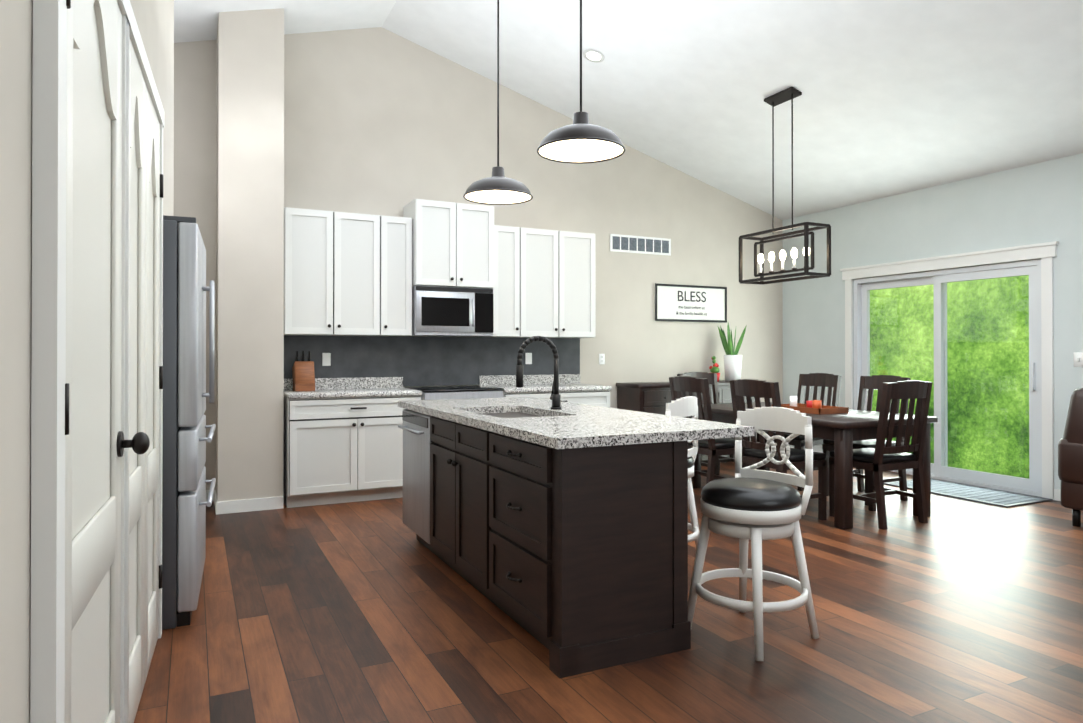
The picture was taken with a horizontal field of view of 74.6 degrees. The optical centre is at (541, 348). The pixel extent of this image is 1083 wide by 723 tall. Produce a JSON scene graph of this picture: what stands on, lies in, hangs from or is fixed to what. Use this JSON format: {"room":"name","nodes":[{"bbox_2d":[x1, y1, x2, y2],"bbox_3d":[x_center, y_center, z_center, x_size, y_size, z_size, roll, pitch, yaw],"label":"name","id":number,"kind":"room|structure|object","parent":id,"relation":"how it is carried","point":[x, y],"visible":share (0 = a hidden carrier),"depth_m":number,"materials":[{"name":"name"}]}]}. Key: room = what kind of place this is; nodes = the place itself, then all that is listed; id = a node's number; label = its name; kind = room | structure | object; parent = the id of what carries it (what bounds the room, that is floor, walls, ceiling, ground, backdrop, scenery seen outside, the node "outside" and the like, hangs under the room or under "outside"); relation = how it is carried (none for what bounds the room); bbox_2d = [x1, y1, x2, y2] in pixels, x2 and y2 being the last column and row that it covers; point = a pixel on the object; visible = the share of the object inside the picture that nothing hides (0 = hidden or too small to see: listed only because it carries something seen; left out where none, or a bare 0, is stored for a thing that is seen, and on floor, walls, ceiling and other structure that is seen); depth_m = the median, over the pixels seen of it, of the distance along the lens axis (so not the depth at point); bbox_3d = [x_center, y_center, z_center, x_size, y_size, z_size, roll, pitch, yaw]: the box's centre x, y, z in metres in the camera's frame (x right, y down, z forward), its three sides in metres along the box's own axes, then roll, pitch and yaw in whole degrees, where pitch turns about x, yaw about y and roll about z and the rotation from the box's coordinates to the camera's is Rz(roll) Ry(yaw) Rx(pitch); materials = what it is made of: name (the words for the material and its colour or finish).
{"room":"kitchen","nodes":[
{"label":"kitchen","id":0,"kind":"room"},
{"bbox_2d":[0,0,173,722],"bbox_3d":[-0.987,-0.659,0.311,0.894,3.824,8.000,0,0,-23],"label":"wall","id":1,"kind":"structure","parent":0,"point":[154,20],"depth_m":1.24,"materials":[{"name":"beige paint"}]},
{"bbox_2d":[30,0,163,722],"bbox_3d":[-1.282,0.100,2.253,0.112,2.324,1.999,0,0,-23],"label":"closet doors","id":2,"kind":"structure","parent":1,"relation":"in","point":[97,370],"depth_m":1.78,"materials":[{"name":"white wood"}]},
{"bbox_2d":[216,8,283,501],"bbox_3d":[-2.407,-0.742,5.854,0.480,4.043,0.540,0,0,-26],"label":"wall","id":3,"kind":"structure","parent":0,"point":[250,265],"depth_m":5.61,"materials":[{"name":"beige paint"}]},
{"bbox_2d":[213,490,218,514],"bbox_3d":[-2.622,1.231,5.720,0.014,0.095,0.534,0,0,-26],"label":"baseboard","id":4,"kind":"structure","parent":3,"relation":"attached to","point":[216,503],"depth_m":5.55,"materials":[{"name":"white"}]},
{"bbox_2d":[219,496,283,513],"bbox_3d":[-2.276,1.231,5.600,0.460,0.095,0.014,0,0,-26],"label":"baseboard","id":5,"kind":"structure","parent":3,"relation":"attached to","point":[244,505],"depth_m":5.59,"materials":[{"name":"white wood"}]},
{"bbox_2d":[173,27,780,489],"bbox_3d":[-0.549,-0.903,7.152,7.740,4.378,0.150,0,0,-26],"label":"wall","id":6,"kind":"structure","parent":0,"point":[383,121],"depth_m":7.07,"materials":[{"name":"beige paint"}]},
{"bbox_2d":[206,490,212,501],"bbox_3d":[-3.376,1.231,5.662,1.420,0.095,0.014,0,0,-26],"label":"baseboard","id":7,"kind":"structure","parent":6,"relation":"attached to","point":[207,491],"depth_m":5.94,"materials":[{"name":"white"}]},
{"bbox_2d":[284,207,411,335],"bbox_3d":[-1.722,-0.649,6.293,1.090,1.060,0.346,0,0,-26],"label":"upper cabinet","id":8,"kind":"object","parent":6,"relation":"attached to","point":[351,274],"depth_m":6.13,"materials":[{"name":"white wood"}]},
{"bbox_2d":[284,375,578,390],"bbox_3d":[-0.938,0.314,6.854,2.996,0.100,0.020,0,0,-26],"label":"backsplash","id":9,"kind":"structure","parent":6,"relation":"attached to","point":[376,380],"depth_m":6.63,"materials":[{"name":"grey stone"}]},
{"bbox_2d":[403,199,495,290],"bbox_3d":[-0.870,-0.953,6.672,0.757,0.768,0.420,0,0,-26],"label":"upper cabinet","id":10,"kind":"object","parent":6,"relation":"attached to","point":[454,244],"depth_m":6.47,"materials":[{"name":"white wood"}]},
{"bbox_2d":[412,286,492,336],"bbox_3d":[-0.863,-0.342,6.655,0.748,0.441,0.449,0,0,-26],"label":"microwave","id":11,"kind":"object","parent":10,"relation":"attached to","point":[451,311],"visible":0.98,"depth_m":6.47,"materials":[{"name":"silver metal"}]},
{"bbox_2d":[481,225,595,337],"bbox_3d":[-0.031,-0.645,7.123,1.136,1.060,0.346,0,0,-26],"label":"upper cabinet","id":12,"kind":"object","parent":6,"relation":"attached to","point":[546,279],"depth_m":6.97,"materials":[{"name":"white wood"}]},
{"bbox_2d":[599,354,604,363],"bbox_3d":[0.649,0.111,7.645,0.070,0.115,0.007,0,0,-26],"label":"outlet","id":13,"kind":"object","parent":6,"relation":"attached to","point":[601,356],"depth_m":7.64,"materials":[{"name":"white plastic"}]},
{"bbox_2d":[610,234,670,255],"bbox_3d":[1.103,-1.151,7.872,0.800,0.190,0.010,0,0,-26],"label":"air vent","id":14,"kind":"object","parent":6,"relation":"in","point":[639,244],"visible":1,"depth_m":7.86,"materials":[{"name":"white metal"}]},
{"bbox_2d":[654,283,726,322],"bbox_3d":[1.725,-0.520,8.168,1.020,0.420,0.022,0,0,-26],"label":"sign","id":15,"kind":"object","parent":6,"relation":"attached to","point":[683,303],"visible":1,"depth_m":8.15,"materials":[{"name":"white"}]},
{"bbox_2d":[701,455,729,459],"bbox_3d":[1.704,1.243,8.157,2.860,0.095,0.014,0,0,-26],"label":"baseboard","id":16,"kind":"structure","parent":6,"relation":"attached to","point":[703,457],"depth_m":8.25,"materials":[{"name":"white"}]},
{"bbox_2d":[134,460,1082,722],"bbox_3d":[1.760,1.314,2.666,8.000,0.100,10.320,0,0,-26],"label":"floor","id":17,"kind":"structure","parent":0,"point":[955,610],"depth_m":3.13,"materials":[{"name":"brown wood"}]},
{"bbox_2d":[162,215,215,629],"bbox_3d":[-2.088,0.332,3.533,0.836,1.872,0.910,0,0,-23],"label":"refrigerator","id":18,"kind":"object","parent":17,"relation":"on","point":[185,439],"visible":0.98,"depth_m":3.24,"materials":[{"name":"grey metal"}]},
{"bbox_2d":[283,395,420,507],"bbox_3d":[-1.657,0.841,6.155,1.090,0.880,0.635,0,0,-26],"label":"base cabinet","id":19,"kind":"object","parent":17,"relation":"on","point":[343,438],"depth_m":5.84,"materials":[{"name":"white wood"}]},
{"bbox_2d":[284,387,421,398],"bbox_3d":[-1.654,0.381,6.151,1.090,0.040,0.650,0,0,-26],"label":"countertop","id":20,"kind":"structure","parent":19,"relation":"on","point":[328,392],"depth_m":5.94,"materials":[{"name":"grey stone"}]},
{"bbox_2d":[292,351,314,390],"bbox_3d":[-2.048,0.189,6.115,0.160,0.338,0.230,0,0,-26],"label":"knife block","id":21,"kind":"object","parent":20,"relation":"on","point":[303,374],"visible":1,"depth_m":6.04,"materials":[{"name":"brown wood"}]},
{"bbox_2d":[404,385,503,399],"bbox_3d":[-0.804,0.814,6.529,0.752,0.914,0.694,0,0,-26],"label":"range","id":22,"kind":"object","parent":17,"relation":"on","point":[450,392],"visible":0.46,"depth_m":6.30,"materials":[{"name":"silver metal"}]},
{"bbox_2d":[398,404,690,678],"bbox_3d":[-0.170,0.827,3.858,0.682,0.885,2.242,0,0,-26],"label":"kitchen island","id":23,"kind":"object","parent":17,"relation":"on","point":[556,526],"depth_m":2.94,"materials":[{"name":"brown wood"}]},
{"bbox_2d":[398,397,753,447],"bbox_3d":[-0.017,0.365,3.942,0.970,0.040,2.330,0,0,-26],"label":"island countertop","id":24,"kind":"structure","parent":23,"relation":"on","point":[572,425],"depth_m":3.25,"materials":[{"name":"grey stone"}]},
{"bbox_2d":[486,408,545,415],"bbox_3d":[-0.162,0.478,3.931,0.444,0.210,0.764,0,0,-26],"label":"sink","id":25,"kind":"object","parent":24,"relation":"in","point":[497,411],"depth_m":4.25,"materials":[{"name":"silver metal"}]},
{"bbox_2d":[516,340,561,407],"bbox_3d":[-0.022,0.145,4.046,0.283,0.400,0.104,0,0,-26],"label":"faucet","id":26,"kind":"object","parent":24,"relation":"on","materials":[{"name":"black metal"}]},
{"bbox_2d":[503,387,611,407],"bbox_3d":[0.033,0.845,6.986,1.136,0.880,0.635,0,0,-26],"label":"base cabinet","id":27,"kind":"object","parent":17,"relation":"on","point":[596,398],"depth_m":6.81,"materials":[{"name":"white wood"}]},
{"bbox_2d":[497,383,610,394],"bbox_3d":[0.036,0.385,6.981,1.136,0.040,0.650,0,0,-26],"label":"countertop","id":28,"kind":"structure","parent":27,"relation":"on","point":[509,388],"depth_m":6.82,"materials":[{"name":"grey stone"}]},
{"bbox_2d":[665,396,699,550],"bbox_3d":[0.680,0.774,4.188,0.480,1.000,0.480,0,0,36],"label":"bar stool","id":29,"kind":"object","parent":17,"relation":"on","point":[685,406],"visible":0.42,"depth_m":4.08,"materials":[{"name":"white paint"}]},
{"bbox_2d":[616,380,756,458],"bbox_3d":[1.655,0.829,7.851,1.660,0.920,0.482,0,0,-26],"label":"buffet","id":30,"kind":"object","parent":17,"relation":"on","point":[652,397],"visible":0.06,"depth_m":7.45,"materials":[{"name":"brown wood"}]},
{"bbox_2d":[709,356,719,381],"bbox_3d":[1.951,0.225,8.001,0.122,0.289,0.120,0,0,-26],"label":"flower pot","id":31,"kind":"object","parent":30,"relation":"on","point":[714,369],"visible":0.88,"depth_m":7.97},
{"bbox_2d":[718,323,746,380],"bbox_3d":[2.178,0.022,8.176,0.284,0.697,0.283,0,0,-26],"label":"snake plant","id":32,"kind":"object","parent":30,"relation":"on","point":[732,363],"visible":0.88,"depth_m":8.11,"materials":[{"name":"green plant"}]},
{"bbox_2d":[669,376,751,483],"bbox_3d":[1.443,0.759,6.100,0.555,1.058,0.470,0,0,-26],"label":"dining chair","id":33,"kind":"object","parent":17,"relation":"on","point":[713,449],"visible":0.4,"depth_m":5.90,"materials":[{"name":"brown wood"}]},
{"bbox_2d":[677,372,749,474],"bbox_3d":[1.678,0.763,6.987,0.470,1.058,0.555,0,0,-26],"label":"dining chair","id":34,"kind":"object","parent":17,"relation":"on","point":[712,379],"visible":0.21,"depth_m":7.23,"materials":[{"name":"brown wood"}]},
{"bbox_2d":[688,407,818,660],"bbox_3d":[0.928,0.769,3.162,0.480,1.000,0.480,0,0,-36],"label":"bar stool","id":35,"kind":"object","parent":17,"relation":"on","point":[752,503],"visible":1,"depth_m":3.10,"materials":[{"name":"white paint"}]},
{"bbox_2d":[730,379,826,520],"bbox_3d":[1.786,0.755,5.399,0.555,1.058,0.470,0,0,-26],"label":"dining chair","id":36,"kind":"object","parent":17,"relation":"on","point":[748,389],"visible":0.54,"depth_m":5.29,"materials":[{"name":"brown wood"}]},
{"bbox_2d":[763,373,840,490],"bbox_3d":[2.472,0.762,6.739,0.555,1.058,0.470,0,0,-26],"label":"dining chair","id":37,"kind":"object","parent":17,"relation":"on","point":[831,382],"visible":0.35,"depth_m":6.77,"materials":[{"name":"brown wood"}]},
{"bbox_2d":[689,402,937,529],"bbox_3d":[2.160,0.900,6.006,1.000,0.760,1.840,0,0,-26],"label":"dining table","id":38,"kind":"object","parent":17,"relation":"on","point":[843,431],"visible":0.5,"depth_m":5.14,"materials":[{"name":"brown wood"}]},
{"bbox_2d":[771,396,848,414],"bbox_3d":[2.217,0.458,5.891,0.320,0.120,0.520,0,0,-26],"label":"tray","id":39,"kind":"object","parent":38,"relation":"on","point":[814,407],"visible":0.94,"depth_m":5.74,"materials":[{"name":"brown wood"}]},
{"bbox_2d":[822,375,910,505],"bbox_3d":[2.798,0.759,6.119,0.555,1.058,0.470,0,0,-26],"label":"dining chair","id":40,"kind":"object","parent":17,"relation":"on","point":[872,383],"visible":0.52,"depth_m":6.18,"materials":[{"name":"brown wood"}]},
{"bbox_2d":[829,380,931,529],"bbox_3d":[2.527,0.755,5.304,0.470,1.058,0.555,0,0,-26],"label":"dining chair","id":41,"kind":"object","parent":17,"relation":"on","point":[878,460],"visible":0.94,"depth_m":5.14,"materials":[{"name":"brown wood"}]},
{"bbox_2d":[884,478,1052,507],"bbox_3d":[3.772,1.274,6.361,0.630,0.013,1.140,0,0,-26],"label":"rug","id":42,"kind":"object","parent":17,"relation":"on","point":[1000,498],"visible":0.79,"depth_m":6.20,"materials":[{"name":"fabric"}]},
{"bbox_2d":[1058,388,1082,526],"bbox_3d":[4.317,0.775,4.994,0.900,1.000,0.841,0,0,-26],"label":"armchair","id":43,"kind":"object","parent":17,"relation":"on","point":[1070,459],"visible":1,"depth_m":5.07,"materials":[{"name":"brown leather"}]},
{"bbox_2d":[174,0,1082,219],"bbox_3d":[1.738,-2.357,2.672,7.950,1.553,10.220,0,0,-26],"label":"ceiling","id":44,"kind":"structure","parent":0,"point":[896,97],"depth_m":5.95,"materials":[{"name":"white paint"}]},
{"bbox_2d":[463,0,532,204],"bbox_3d":[-0.275,-1.956,4.512,0.442,1.998,0.442,0,0,-26],"label":"pendant light","id":45,"kind":"object","parent":44,"relation":"hanging from","point":[498,187],"visible":1,"depth_m":4.50,"materials":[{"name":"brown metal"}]},
{"bbox_2d":[537,0,624,163],"bbox_3d":[0.197,-1.970,3.551,0.442,1.978,0.442,0,0,-26],"label":"pendant light","id":46,"kind":"object","parent":44,"relation":"hanging from","point":[580,140],"visible":1,"depth_m":3.54,"materials":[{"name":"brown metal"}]},
{"bbox_2d":[583,49,603,62],"bbox_3d":[0.457,-2.553,6.199,0.185,0.057,0.190,0,0,-26],"label":"recessed light","id":47,"kind":"object","parent":44,"relation":"in","point":[595,56],"visible":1,"depth_m":6.20,"materials":[{"name":"white"}]},
{"bbox_2d":[739,87,830,284],"bbox_3d":[2.062,-1.386,6.080,0.274,1.596,0.784,0,0,-26],"label":"chandelier","id":48,"kind":"object","parent":44,"relation":"hanging from","point":[783,96],"visible":1,"depth_m":6.05,"materials":[{"name":"brown metal"}]},
{"bbox_2d":[781,153,1082,489],"bbox_3d":[5.239,-0.221,4.381,0.150,2.987,10.220,0,0,-26],"label":"wall","id":49,"kind":"structure","parent":0,"point":[1042,202],"depth_m":6.94,"materials":[{"name":"grey paint"}]},
{"bbox_2d":[854,259,1041,496],"bbox_3d":[3.930,0.256,7.012,0.128,2.050,1.948,0,0,-26],"label":"patio door","id":50,"kind":"structure","parent":49,"relation":"in","point":[940,468],"depth_m":6.83,"materials":[{"name":"white plastic"}]},
{"bbox_2d":[840,241,1058,499],"bbox_3d":[3.857,0.192,6.976,0.040,2.185,2.220,0,0,-26],"label":"door frame","id":51,"kind":"structure","parent":49,"relation":"attached to","point":[1046,252],"depth_m":6.22,"materials":[{"name":"white wood"}]},
{"bbox_2d":[1054,489,1060,500],"bbox_3d":[5.846,1.218,2.951,0.014,0.095,6.830,0,0,-26],"label":"baseboard","id":52,"kind":"structure","parent":49,"relation":"attached to","point":[1057,493],"depth_m":5.99,"materials":[{"name":"white"}]},
{"bbox_2d":[1074,352,1082,366],"bbox_3d":[4.423,0.089,5.851,0.014,0.120,0.080,0,0,-26],"label":"light switch","id":53,"kind":"object","parent":49,"relation":"attached to","point":[1078,359],"depth_m":5.85,"materials":[{"name":"white plastic"}]},
{"label":"outside","id":54,"kind":"structure","parent":0,"visible":0},
{"bbox_2d":[870,275,1028,477],"bbox_3d":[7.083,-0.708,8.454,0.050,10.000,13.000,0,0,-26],"label":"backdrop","id":55,"kind":"structure","parent":54,"point":[956,399],"depth_m":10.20,"materials":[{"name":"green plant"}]}
]}

